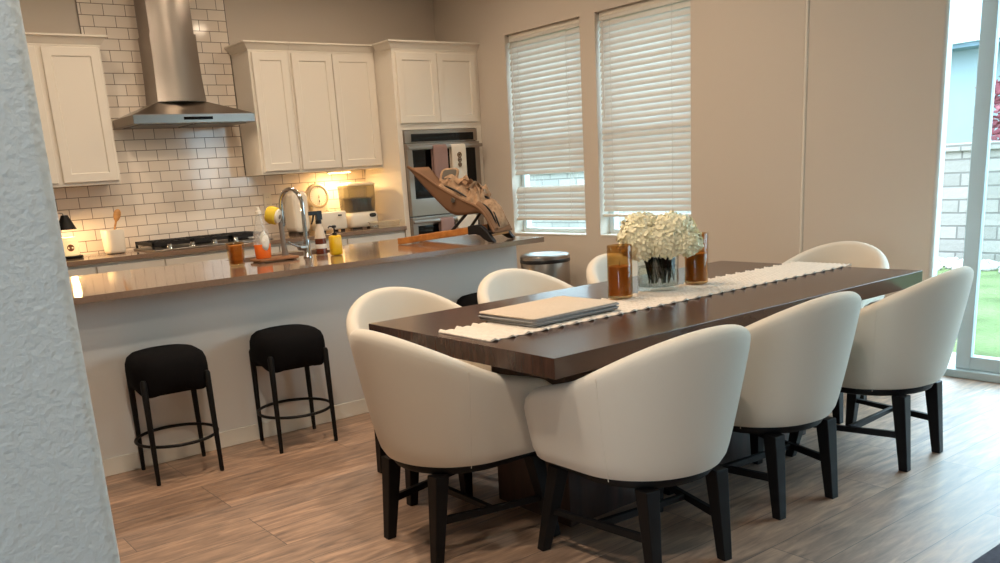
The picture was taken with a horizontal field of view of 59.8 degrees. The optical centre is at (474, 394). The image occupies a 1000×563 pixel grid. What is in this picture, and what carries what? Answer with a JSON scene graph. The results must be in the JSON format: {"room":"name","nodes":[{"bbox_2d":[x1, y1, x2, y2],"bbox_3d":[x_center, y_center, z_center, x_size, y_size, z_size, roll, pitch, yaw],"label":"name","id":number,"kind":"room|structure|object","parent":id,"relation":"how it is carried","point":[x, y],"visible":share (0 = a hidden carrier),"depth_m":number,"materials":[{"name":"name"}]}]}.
{"room":"kitchen","nodes":[
{"label":"kitchen","id":0,"kind":"room"},
{"bbox_2d":[0,0,120,562],"bbox_3d":[-1.543,-0.235,0.510,2.333,3.050,0.140,-14,18,-35],"label":"wall partition","id":1,"kind":"structure","parent":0,"point":[55,507],"depth_m":1.19,"materials":[{"name":"light grey-white paint"},{"name":"textured plaster"}]},
{"bbox_2d":[19,0,435,171],"bbox_3d":[-3.093,-1.609,6.264,7.344,3.050,0.150,-14,18,-35],"label":"wall","id":2,"kind":"structure","parent":0,"point":[319,21],"depth_m":7.20,"materials":[{"name":"beige paint"}]},
{"bbox_2d":[25,32,120,187],"bbox_3d":[-2.937,-1.925,5.973,0.861,0.986,0.372,-14,18,-35],"label":"upper cabinet","id":3,"kind":"object","parent":2,"relation":"attached to","point":[68,74],"visible":0.74,"depth_m":5.94,"materials":[{"name":"beige paint"}]},
{"bbox_2d":[75,0,245,174],"bbox_3d":[-2.352,-2.459,6.561,1.099,1.630,0.010,-14,18,-35],"label":"trim","id":4,"kind":"structure","parent":2,"relation":"attached to","point":[75,0],"depth_m":6.85,"materials":[{"name":"silver metal"}]},
{"bbox_2d":[113,0,254,128],"bbox_3d":[-2.196,-2.610,6.331,0.900,1.260,0.494,-14,18,-35],"label":"range hood","id":5,"kind":"object","parent":2,"relation":"attached to","point":[175,96],"visible":1,"depth_m":6.32,"materials":[{"name":"silver metal"}]},
{"bbox_2d":[53,0,365,254],"bbox_3d":[-2.510,-2.171,6.499,3.766,2.135,0.008,-14,18,-35],"label":"backsplash","id":6,"kind":"structure","parent":2,"relation":"attached to","point":[176,182],"depth_m":6.70,"materials":[{"name":"white tile"}]},
{"bbox_2d":[224,40,300,176],"bbox_3d":[-1.667,-2.246,6.894,0.381,0.986,0.372,-14,18,-35],"label":"upper cabinet","id":7,"kind":"object","parent":2,"relation":"attached to","point":[261,72],"visible":1,"depth_m":6.79,"materials":[{"name":"beige paint"}]},
{"bbox_2d":[263,193,271,208],"bbox_3d":[-1.717,-1.603,7.221,0.070,0.130,0.008,-14,18,-35],"label":"wall socket","id":8,"kind":"object","parent":2,"relation":"attached to","point":[267,199],"visible":0.84,"depth_m":7.22,"materials":[{"name":"beige plastic"}]},
{"bbox_2d":[288,42,382,173],"bbox_3d":[-1.205,-2.354,7.230,0.778,1.005,0.372,-14,18,-35],"label":"upper cabinet","id":9,"kind":"object","parent":2,"relation":"attached to","point":[333,85],"depth_m":7.09,"materials":[{"name":"beige paint"}]},
{"bbox_2d":[105,376,999,562],"bbox_3d":[1.091,0.988,1.369,7.308,0.080,13.698,-14,18,-35],"label":"floor","id":10,"kind":"structure","parent":0,"point":[319,500],"depth_m":3.46,"materials":[{"name":"brown wood"}]},
{"bbox_2d":[67,264,95,276],"bbox_3d":[-3.041,-0.437,6.059,0.760,0.880,0.587,-14,18,-35],"label":"base cabinet","id":11,"kind":"object","parent":10,"relation":"on","point":[89,269],"visible":0.04,"depth_m":5.90,"materials":[{"name":"beige paint"}]},
{"bbox_2d":[95,256,164,273],"bbox_3d":[-2.552,-0.560,6.413,0.470,0.880,0.587,-14,18,-35],"label":"base cabinet","id":12,"kind":"object","parent":10,"relation":"on","point":[155,261],"visible":0.1,"depth_m":6.08,"materials":[{"name":"beige paint"}]},
{"bbox_2d":[125,344,223,485],"bbox_3d":[-1.451,0.077,4.187,0.395,0.610,0.395,-13,17,-31],"label":"bar stool","id":13,"kind":"object","parent":10,"relation":"on","point":[152,372],"visible":1,"depth_m":4.03,"materials":[{"name":"black fabric"}]},
{"bbox_2d":[163,244,278,265],"bbox_3d":[-2.014,-0.697,6.804,0.887,0.880,0.587,-14,18,-35],"label":"base cabinet","id":14,"kind":"object","parent":10,"relation":"on","point":[247,251],"visible":0.08,"depth_m":6.40,"materials":[{"name":"beige paint"}]},
{"bbox_2d":[66,226,406,266],"bbox_3d":[-2.252,-1.080,6.522,3.764,0.031,0.616,-14,18,-35],"label":"countertop","id":15,"kind":"structure","parent":14,"relation":"on","point":[97,258],"depth_m":6.37,"materials":[{"name":"brown stone"}]},
{"bbox_2d":[58,213,83,258],"bbox_3d":[-2.853,-1.113,6.099,0.156,0.320,0.156,-14,18,-35],"label":"candle lamp","id":16,"kind":"object","parent":15,"relation":"on","point":[71,247],"visible":0.72,"depth_m":6.07,"materials":[{"name":"black metal"}]},
{"bbox_2d":[62,237,79,255],"bbox_3d":[-2.848,-1.039,6.117,0.116,0.127,0.117,-14,18,-35],"label":"jar","id":17,"kind":"object","parent":16,"relation":"on","point":[71,247],"depth_m":6.07,"materials":[{"name":"white ceramic"}]},
{"bbox_2d":[100,229,125,253],"bbox_3d":[-2.627,-1.112,6.333,0.154,0.172,0.154,-14,18,-35],"label":"utensil crock","id":18,"kind":"object","parent":15,"relation":"on","point":[113,240],"visible":1,"depth_m":6.28,"materials":[{"name":"beige ceramic"}]},
{"bbox_2d":[113,209,120,229],"bbox_3d":[-2.619,-1.201,6.336,0.017,0.285,0.126,10,20,43],"label":"wooden spoon","id":19,"kind":"object","parent":18,"relation":"in","point":[117,213],"visible":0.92,"depth_m":6.33,"materials":[{"name":"brown wood"}]},
{"bbox_2d":[134,231,272,251],"bbox_3d":[-2.070,-1.174,6.650,0.920,0.062,0.506,-14,18,-35],"label":"gas cooktop","id":20,"kind":"object","parent":15,"relation":"in","point":[198,241],"visible":1,"depth_m":6.53,"materials":[{"name":"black metal"}]},
{"bbox_2d":[283,191,309,234],"bbox_3d":[-1.466,-1.494,7.173,0.140,0.343,0.184,-14,18,-35],"label":"bin","id":21,"kind":"object","parent":15,"relation":"on","point":[292,210],"visible":0.74,"depth_m":7.11,"materials":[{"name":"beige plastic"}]},
{"bbox_2d":[305,182,328,231],"bbox_3d":[-1.339,-1.599,7.410,0.204,0.411,0.095,-14,18,-35],"label":"kitchen scale","id":22,"kind":"object","parent":15,"relation":"on","point":[317,194],"visible":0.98,"depth_m":7.36,"materials":[{"name":"beige plastic"}]},
{"bbox_2d":[311,209,346,231],"bbox_3d":[-1.217,-1.456,7.285,0.257,0.182,0.206,-14,18,-35],"label":"toaster","id":23,"kind":"object","parent":15,"relation":"on","point":[329,218],"visible":0.86,"depth_m":7.22,"materials":[{"name":"beige plastic"}]},
{"bbox_2d":[337,182,378,228],"bbox_3d":[-1.003,-1.620,7.463,0.273,0.382,0.233,-14,18,-35],"label":"bottle steriliser","id":24,"kind":"object","parent":15,"relation":"on","point":[357,199],"visible":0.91,"depth_m":7.37,"materials":[{"name":"beige plastic"}]},
{"bbox_2d":[370,219,399,227],"bbox_3d":[-0.760,-1.440,7.357,0.279,0.053,0.192,-14,18,-35],"label":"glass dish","id":25,"kind":"object","parent":15,"relation":"on","point":[397,219],"visible":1,"depth_m":7.34,"materials":[{"name":"clear glass"}]},
{"bbox_2d":[249,324,337,453],"bbox_3d":[-0.954,-0.049,4.547,0.395,0.610,0.395,-12,17,-30],"label":"bar stool","id":26,"kind":"object","parent":10,"relation":"on","point":[277,349],"visible":1,"depth_m":4.39,"materials":[{"name":"black metal"}]},
{"bbox_2d":[74,246,516,476],"bbox_3d":[-1.137,-0.323,5.138,2.995,0.870,0.851,-14,18,-35],"label":"kitchen island","id":27,"kind":"object","parent":10,"relation":"on","point":[220,321],"visible":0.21,"depth_m":4.55,"materials":[{"name":"white paint"}]},
{"bbox_2d":[69,235,543,304],"bbox_3d":[-1.157,-0.737,4.938,3.140,0.030,1.135,-14,18,-35],"label":"island countertop","id":28,"kind":"structure","parent":27,"relation":"on","point":[169,278],"depth_m":4.70,"materials":[{"name":"brown stone"}]},
{"bbox_2d":[228,245,243,266],"bbox_3d":[-1.315,-0.771,4.792,0.084,0.128,0.084,-14,18,-35],"label":"votive","id":29,"kind":"object","parent":28,"relation":"on","point":[235,251],"visible":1,"depth_m":4.77,"materials":[{"name":"orange glass"}]},
{"bbox_2d":[250,255,298,262],"bbox_3d":[-1.145,-0.775,4.981,0.245,0.020,0.150,-14,18,-35],"label":"soap tray","id":30,"kind":"object","parent":28,"relation":"on","point":[280,257],"visible":0.92,"depth_m":4.93,"materials":[{"name":"brown wood"}]},
{"bbox_2d":[254,207,271,258],"bbox_3d":[-1.204,-0.908,4.899,0.100,0.284,0.066,-14,18,-35],"label":"dish soap","id":31,"kind":"object","parent":30,"relation":"on","point":[263,250],"visible":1,"depth_m":4.89,"materials":[{"name":"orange plastic"}]},
{"bbox_2d":[264,206,288,255],"bbox_3d":[-1.141,-0.938,5.003,0.102,0.285,0.100,-1,15,12],"label":"dish brush","id":32,"kind":"object","parent":30,"relation":"on","point":[273,215],"visible":1,"depth_m":4.97,"materials":[{"name":"yellow plastic"}]},
{"bbox_2d":[279,187,312,257],"bbox_3d":[-1.073,-0.995,5.048,0.154,0.402,0.229,-14,18,-35],"label":"tap","id":33,"kind":"object","parent":28,"relation":"on","point":[305,246],"visible":0.94,"depth_m":5.02,"materials":[{"name":"silver metal"}]},
{"bbox_2d":[308,211,326,254],"bbox_3d":[-0.929,-0.956,5.156,0.092,0.255,0.069,-14,18,-35],"label":"spray bottle","id":34,"kind":"object","parent":28,"relation":"on","point":[320,239],"visible":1,"depth_m":5.14,"materials":[{"name":"beige plastic"}]},
{"bbox_2d":[328,225,342,255],"bbox_3d":[-0.812,-0.896,5.054,0.078,0.174,0.044,-14,18,-35],"label":"hand soap","id":35,"kind":"object","parent":28,"relation":"on","point":[335,241],"visible":1,"depth_m":5.04,"materials":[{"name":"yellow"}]},
{"bbox_2d":[329,235,342,255],"bbox_3d":[-0.808,-0.868,5.063,0.072,0.115,0.044,-14,18,-35],"label":"bottle","id":36,"kind":"object","parent":35,"relation":"attached to","point":[335,241],"depth_m":5.04,"materials":[{"name":"yellow plastic"}]},
{"bbox_2d":[397,166,514,244],"bbox_3d":[-0.132,-1.196,5.427,0.696,0.481,0.310,4,16,28],"label":"baby bouncer","id":37,"kind":"object","parent":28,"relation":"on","point":[464,196],"visible":1,"depth_m":5.31},
{"bbox_2d":[439,168,458,182],"bbox_3d":[-0.161,-1.384,5.507,0.128,0.091,0.069,-4,14,1],"label":"cushion","id":38,"kind":"object","parent":37,"relation":"on","point":[455,171],"depth_m":5.50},
{"bbox_2d":[439,175,489,203],"bbox_3d":[-0.057,-1.245,5.361,0.291,0.211,0.221,4,16,27],"label":"blanket","id":39,"kind":"object","parent":37,"relation":"on","point":[454,190],"depth_m":5.30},
{"bbox_2d":[278,236,346,251],"bbox_3d":[-1.423,-0.846,7.232,0.599,0.880,0.587,-14,18,-35],"label":"base cabinet","id":40,"kind":"object","parent":10,"relation":"on","point":[290,247],"visible":0.1,"depth_m":6.86,"materials":[{"name":"beige paint"}]},
{"bbox_2d":[346,230,404,244],"bbox_3d":[-0.962,-0.963,7.566,0.562,0.880,0.587,-14,18,-35],"label":"base cabinet","id":41,"kind":"object","parent":10,"relation":"on","point":[355,239],"visible":0.1,"depth_m":7.23,"materials":[{"name":"beige paint"}]},
{"bbox_2d":[346,287,491,505],"bbox_3d":[-0.229,-0.043,3.889,0.673,0.833,0.599,-13,17,-33],"label":"dining chair","id":42,"kind":"object","parent":10,"relation":"on","point":[387,303],"visible":0.28,"depth_m":3.98,"materials":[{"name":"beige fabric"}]},
{"bbox_2d":[364,39,486,236],"bbox_3d":[-0.444,-1.827,7.761,0.927,2.386,0.651,-14,18,-35],"label":"tall cabinet","id":43,"kind":"object","parent":10,"relation":"on","point":[421,85],"visible":0.45,"depth_m":7.33,"materials":[{"name":"beige paint"}]},
{"bbox_2d":[402,128,483,235],"bbox_3d":[-0.384,-1.663,7.746,0.779,1.300,0.598,-14,18,-35],"label":"double oven","id":44,"kind":"object","parent":43,"relation":"in","point":[425,212],"visible":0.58,"depth_m":7.41,"materials":[{"name":"silver metal"}]},
{"bbox_2d":[431,144,448,177],"bbox_3d":[-0.294,-1.959,7.385,0.147,0.312,0.051,-14,18,-35],"label":"hand towel","id":45,"kind":"object","parent":44,"relation":"hanging from","point":[439,153],"visible":0.82,"depth_m":7.36,"materials":[{"name":"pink fabric"}]},
{"bbox_2d":[439,217,454,230],"bbox_3d":[-0.238,-1.397,7.544,0.142,0.273,0.051,-14,18,-35],"label":"hand towel","id":46,"kind":"object","parent":44,"relation":"hanging from","point":[447,223],"visible":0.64,"depth_m":7.51,"materials":[{"name":"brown fabric"}]},
{"bbox_2d":[449,143,466,178],"bbox_3d":[-0.140,-2.002,7.493,0.152,0.302,0.056,-14,18,-35],"label":"hand towel","id":47,"kind":"object","parent":44,"relation":"hanging from","point":[457,152],"visible":0.94,"depth_m":7.47,"materials":[{"name":"beige fabric"}]},
{"bbox_2d":[455,214,477,234],"bbox_3d":[-0.064,-1.450,7.668,0.222,0.253,0.051,-14,18,-35],"label":"hand towel","id":48,"kind":"object","parent":44,"relation":"hanging from","point":[468,220],"visible":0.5,"depth_m":7.63,"materials":[{"name":"beige fabric"}]},
{"bbox_2d":[349,329,560,562],"bbox_3d":[-0.117,0.133,3.175,0.599,0.833,0.673,-14,18,-35],"label":"dining chair","id":49,"kind":"object","parent":10,"relation":"on","point":[441,416],"visible":0.95,"depth_m":2.94,"materials":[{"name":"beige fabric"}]},
{"bbox_2d":[456,292,477,306],"bbox_3d":[0.097,-0.313,5.303,0.395,0.610,0.395,-14,18,-35],"label":"bar stool","id":50,"kind":"object","parent":10,"relation":"on","point":[470,299],"visible":0.03,"depth_m":5.16,"materials":[{"name":"black metal"}]},
{"bbox_2d":[477,268,572,303],"bbox_3d":[0.342,-0.190,4.313,0.673,0.833,0.599,-14,18,-35],"label":"dining chair","id":51,"kind":"object","parent":10,"relation":"on","point":[502,284],"visible":0.15,"depth_m":4.42,"materials":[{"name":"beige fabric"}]},
{"bbox_2d":[520,251,570,284],"bbox_3d":[0.572,-0.785,6.910,0.394,0.664,0.394,-2,15,9],"label":"trash can","id":52,"kind":"object","parent":10,"relation":"on","point":[556,264],"visible":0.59,"depth_m":6.70,"materials":[{"name":"silver metal"}]},
{"bbox_2d":[586,253,646,283],"bbox_3d":[0.929,-0.339,4.739,0.673,0.833,0.599,-14,18,-35],"label":"dining chair","id":53,"kind":"object","parent":10,"relation":"on","point":[597,271],"visible":0.13,"depth_m":4.80,"materials":[{"name":"beige fabric"}]},
{"bbox_2d":[524,324,750,562],"bbox_3d":[0.598,0.153,2.909,0.673,0.833,0.599,-12,17,-29],"label":"dining chair","id":54,"kind":"object","parent":10,"relation":"on","point":[652,419],"visible":1,"depth_m":2.69,"materials":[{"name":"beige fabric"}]},
{"bbox_2d":[369,261,922,526],"bbox_3d":[0.823,-0.053,3.802,2.248,0.760,1.101,-14,18,-35],"label":"dining table","id":55,"kind":"object","parent":10,"relation":"on","point":[568,353],"visible":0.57,"depth_m":3.32,"materials":[{"name":"brown wood"}]},
{"bbox_2d":[438,261,850,341],"bbox_3d":[0.856,-0.433,3.712,2.259,0.012,0.330,-14,18,-35],"label":"table runner","id":56,"kind":"object","parent":55,"relation":"on","point":[490,331],"visible":0.8,"depth_m":3.67,"materials":[{"name":"beige fabric"}]},
{"bbox_2d":[479,308,616,326],"bbox_3d":[0.287,-0.313,3.367,0.456,0.006,0.320,-15,18,-37],"label":"place mat","id":57,"kind":"object","parent":56,"relation":"on","point":[614,308],"visible":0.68,"depth_m":3.23,"materials":[{"name":"grey fabric"}]},
{"bbox_2d":[481,305,618,324],"bbox_3d":[0.292,-0.318,3.362,0.456,0.006,0.320,-15,18,-37],"label":"place mat","id":58,"kind":"object","parent":57,"relation":"on","point":[616,306],"visible":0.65,"depth_m":3.23,"materials":[{"name":"grey fabric"}]},
{"bbox_2d":[478,305,615,323],"bbox_3d":[0.282,-0.324,3.360,0.456,0.006,0.320,-15,18,-38],"label":"place mat","id":59,"kind":"object","parent":58,"relation":"on","point":[483,316],"visible":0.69,"depth_m":3.21,"materials":[{"name":"grey fabric"}]},
{"bbox_2d":[481,303,618,321],"bbox_3d":[0.291,-0.330,3.357,0.456,0.006,0.320,-15,18,-36],"label":"place mat","id":60,"kind":"object","parent":59,"relation":"on","point":[614,303],"visible":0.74,"depth_m":3.22,"materials":[{"name":"grey fabric"}]},
{"bbox_2d":[479,296,617,319],"bbox_3d":[0.286,-0.336,3.357,0.456,0.006,0.320,-15,18,-37],"label":"place mat","id":61,"kind":"object","parent":60,"relation":"on","point":[559,305],"visible":1,"depth_m":3.33,"materials":[{"name":"beige fabric"}]},
{"bbox_2d":[607,244,632,297],"bbox_3d":[0.608,-0.514,3.642,0.104,0.219,0.104,-14,18,-35],"label":"candle holder","id":62,"kind":"object","parent":56,"relation":"on","point":[619,275],"visible":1,"depth_m":3.62,"materials":[{"name":"orange glass"}]},
{"bbox_2d":[608,265,630,295],"bbox_3d":[0.610,-0.479,3.651,0.093,0.120,0.093,-14,18,-35],"label":"candle","id":63,"kind":"object","parent":62,"relation":"on","point":[619,275],"depth_m":3.62,"materials":[{"name":"brown wax"}]},
{"bbox_2d":[637,264,677,288],"bbox_3d":[0.804,-0.566,3.816,0.180,0.206,0.180,-14,18,-35],"label":"flower vase","id":64,"kind":"object","parent":56,"relation":"on","point":[641,266],"visible":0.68,"depth_m":3.80,"materials":[{"name":"clear glass"}]},
{"bbox_2d":[616,209,703,283],"bbox_3d":[0.797,-0.634,3.758,0.373,0.327,0.258,-1,15,10],"label":"hydrangea bouquet","id":65,"kind":"object","parent":64,"relation":"in","point":[657,243],"visible":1,"depth_m":3.67,"materials":[{"name":"beige plant"}]},
{"bbox_2d":[684,233,707,280],"bbox_3d":[0.998,-0.612,3.915,0.104,0.222,0.104,-14,18,-35],"label":"candle holder","id":66,"kind":"object","parent":56,"relation":"on","point":[697,264],"visible":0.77,"depth_m":3.89,"materials":[{"name":"orange glass"}]},
{"bbox_2d":[686,252,706,280],"bbox_3d":[1.000,-0.576,3.924,0.093,0.122,0.093,-14,18,-35],"label":"candle","id":67,"kind":"object","parent":66,"relation":"on","point":[696,265],"depth_m":3.89,"materials":[{"name":"brown wax"}]},
{"bbox_2d":[663,291,860,519],"bbox_3d":[1.146,0.001,3.360,0.673,0.833,0.599,-13,17,-31],"label":"dining chair","id":68,"kind":"object","parent":10,"relation":"on","point":[798,356],"visible":0.72,"depth_m":3.11,"materials":[{"name":"beige fabric"}]},
{"bbox_2d":[784,241,888,423],"bbox_3d":[1.824,-0.359,4.585,0.599,0.833,0.673,-15,18,-37],"label":"dining chair","id":69,"kind":"object","parent":10,"relation":"on","point":[857,254],"visible":0.12,"depth_m":4.61,"materials":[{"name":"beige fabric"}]},
{"bbox_2d":[785,266,973,471],"bbox_3d":[1.777,-0.142,3.750,0.673,0.833,0.599,-15,18,-38],"label":"dining chair","id":70,"kind":"object","parent":10,"relation":"on","point":[904,341],"visible":0.84,"depth_m":3.50,"materials":[{"name":"beige fabric"}]},
{"bbox_2d":[972,544,999,562],"bbox_3d":[2.688,0.691,1.924,3.000,0.010,2.722,-14,18,-35],"label":"area rug","id":71,"kind":"object","parent":10,"relation":"on","point":[993,555],"visible":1,"depth_m":2.81,"materials":[{"name":"fabric"}]},
{"bbox_2d":[433,0,805,286],"bbox_3d":[0.956,-2.019,6.808,0.270,3.050,3.776,-14,18,-35],"label":"wall","id":72,"kind":"structure","parent":0,"point":[748,56],"depth_m":5.80,"materials":[{"name":"beige paint"}]},
{"bbox_2d":[509,18,585,219],"bbox_3d":[0.597,-2.184,7.083,0.068,1.508,0.863,-14,18,-35],"label":"window blind","id":73,"kind":"object","parent":72,"relation":"attached to","point":[545,63],"visible":0.92,"depth_m":7.06,"materials":[{"name":"beige paint"}]},
{"bbox_2d":[514,175,585,235],"bbox_3d":[0.632,-2.136,7.120,0.169,1.629,0.887,-14,18,-35],"label":"window","id":74,"kind":"structure","parent":72,"relation":"in","point":[528,229],"depth_m":7.43,"materials":[{"name":"white plastic"}]},
{"bbox_2d":[600,211,619,236],"bbox_3d":[1.265,-1.969,6.305,0.169,1.629,0.885,-14,18,-35],"label":"window","id":75,"kind":"structure","parent":72,"relation":"in","point":[614,221],"depth_m":6.82,"materials":[{"name":"white plastic"}]},
{"bbox_2d":[599,0,690,216],"bbox_3d":[1.229,-2.031,6.264,0.068,1.480,0.861,-14,18,-35],"label":"window blind","id":76,"kind":"object","parent":72,"relation":"attached to","point":[645,51],"visible":0.92,"depth_m":6.24,"materials":[{"name":"beige paint"}]},
{"bbox_2d":[799,0,809,253],"bbox_3d":[1.997,-1.691,5.259,0.022,3.050,0.022,-14,18,-35],"label":"trim","id":77,"kind":"structure","parent":72,"relation":"attached to","point":[807,1],"depth_m":5.27,"materials":[{"name":"beige"}]},
{"bbox_2d":[803,0,950,297],"bbox_3d":[5.096,-0.931,1.495,0.280,3.050,9.856,-14,18,-35],"label":"wall","id":78,"kind":"structure","parent":0,"point":[877,68],"depth_m":4.93,"materials":[{"name":"beige paint"}]},
{"bbox_2d":[932,0,999,382],"bbox_3d":[3.529,-1.073,3.722,0.145,2.420,3.070,-14,18,-35],"label":"door","id":79,"kind":"structure","parent":78,"relation":"in","point":[967,365],"depth_m":4.77,"materials":[{"name":"grey plastic"}]},
{"label":"outside","id":80,"kind":"structure","parent":0,"visible":0},
{"bbox_2d":[937,267,999,357],"bbox_3d":[15.326,-4.013,17.501,33.950,0.060,60.000,-14,18,-35],"label":"lawn","id":81,"kind":"structure","parent":80,"point":[987,335],"depth_m":7.14,"materials":[{"name":"green plant"}]},
{"bbox_2d":[530,149,999,261],"bbox_3d":[5.926,-2.263,10.556,0.450,1.340,60.000,-14,18,-35],"label":"wall","id":82,"kind":"structure","parent":81,"relation":"on","point":[957,163],"depth_m":10.39,"materials":[{"name":"white brick"}]},
{"bbox_2d":[532,141,999,174],"bbox_3d":[5.880,-2.954,10.378,0.550,0.090,60.000,-14,18,-35],"label":"trim","id":83,"kind":"structure","parent":82,"relation":"on","point":[953,147],"depth_m":10.18,"materials":[{"name":"white"}]},
{"bbox_2d":[937,257,999,272],"bbox_3d":[5.207,-1.584,10.442,0.953,0.126,8.596,-14,18,-35],"label":"pebble bed","id":84,"kind":"object","parent":81,"relation":"on","point":[955,262],"visible":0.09,"depth_m":9.83,"materials":[{"name":"white gravel"}]},
{"bbox_2d":[946,0,999,143],"bbox_3d":[11.985,-6.034,17.056,8.150,4.300,23.200,-14,18,-35],"label":"house","id":85,"kind":"structure","parent":81,"relation":"on","point":[967,16],"depth_m":15.78,"materials":[{"name":"white paint"}]},
{"bbox_2d":[972,64,999,140],"bbox_3d":[6.916,-3.025,10.982,1.085,2.358,1.208,-14,18,-35],"label":"shrub","id":86,"kind":"object","parent":81,"relation":"on","point":[995,124],"visible":0.2,"depth_m":10.83,"materials":[{"name":"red plant"}]},
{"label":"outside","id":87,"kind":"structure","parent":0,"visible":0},
{"bbox_2d":[949,352,999,363],"bbox_3d":[1.539,-0.534,7.501,0.817,0.080,60.000,-14,18,-35],"label":"patio","id":88,"kind":"structure","parent":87,"point":[953,357],"depth_m":5.75,"materials":[{"name":"concrete"}]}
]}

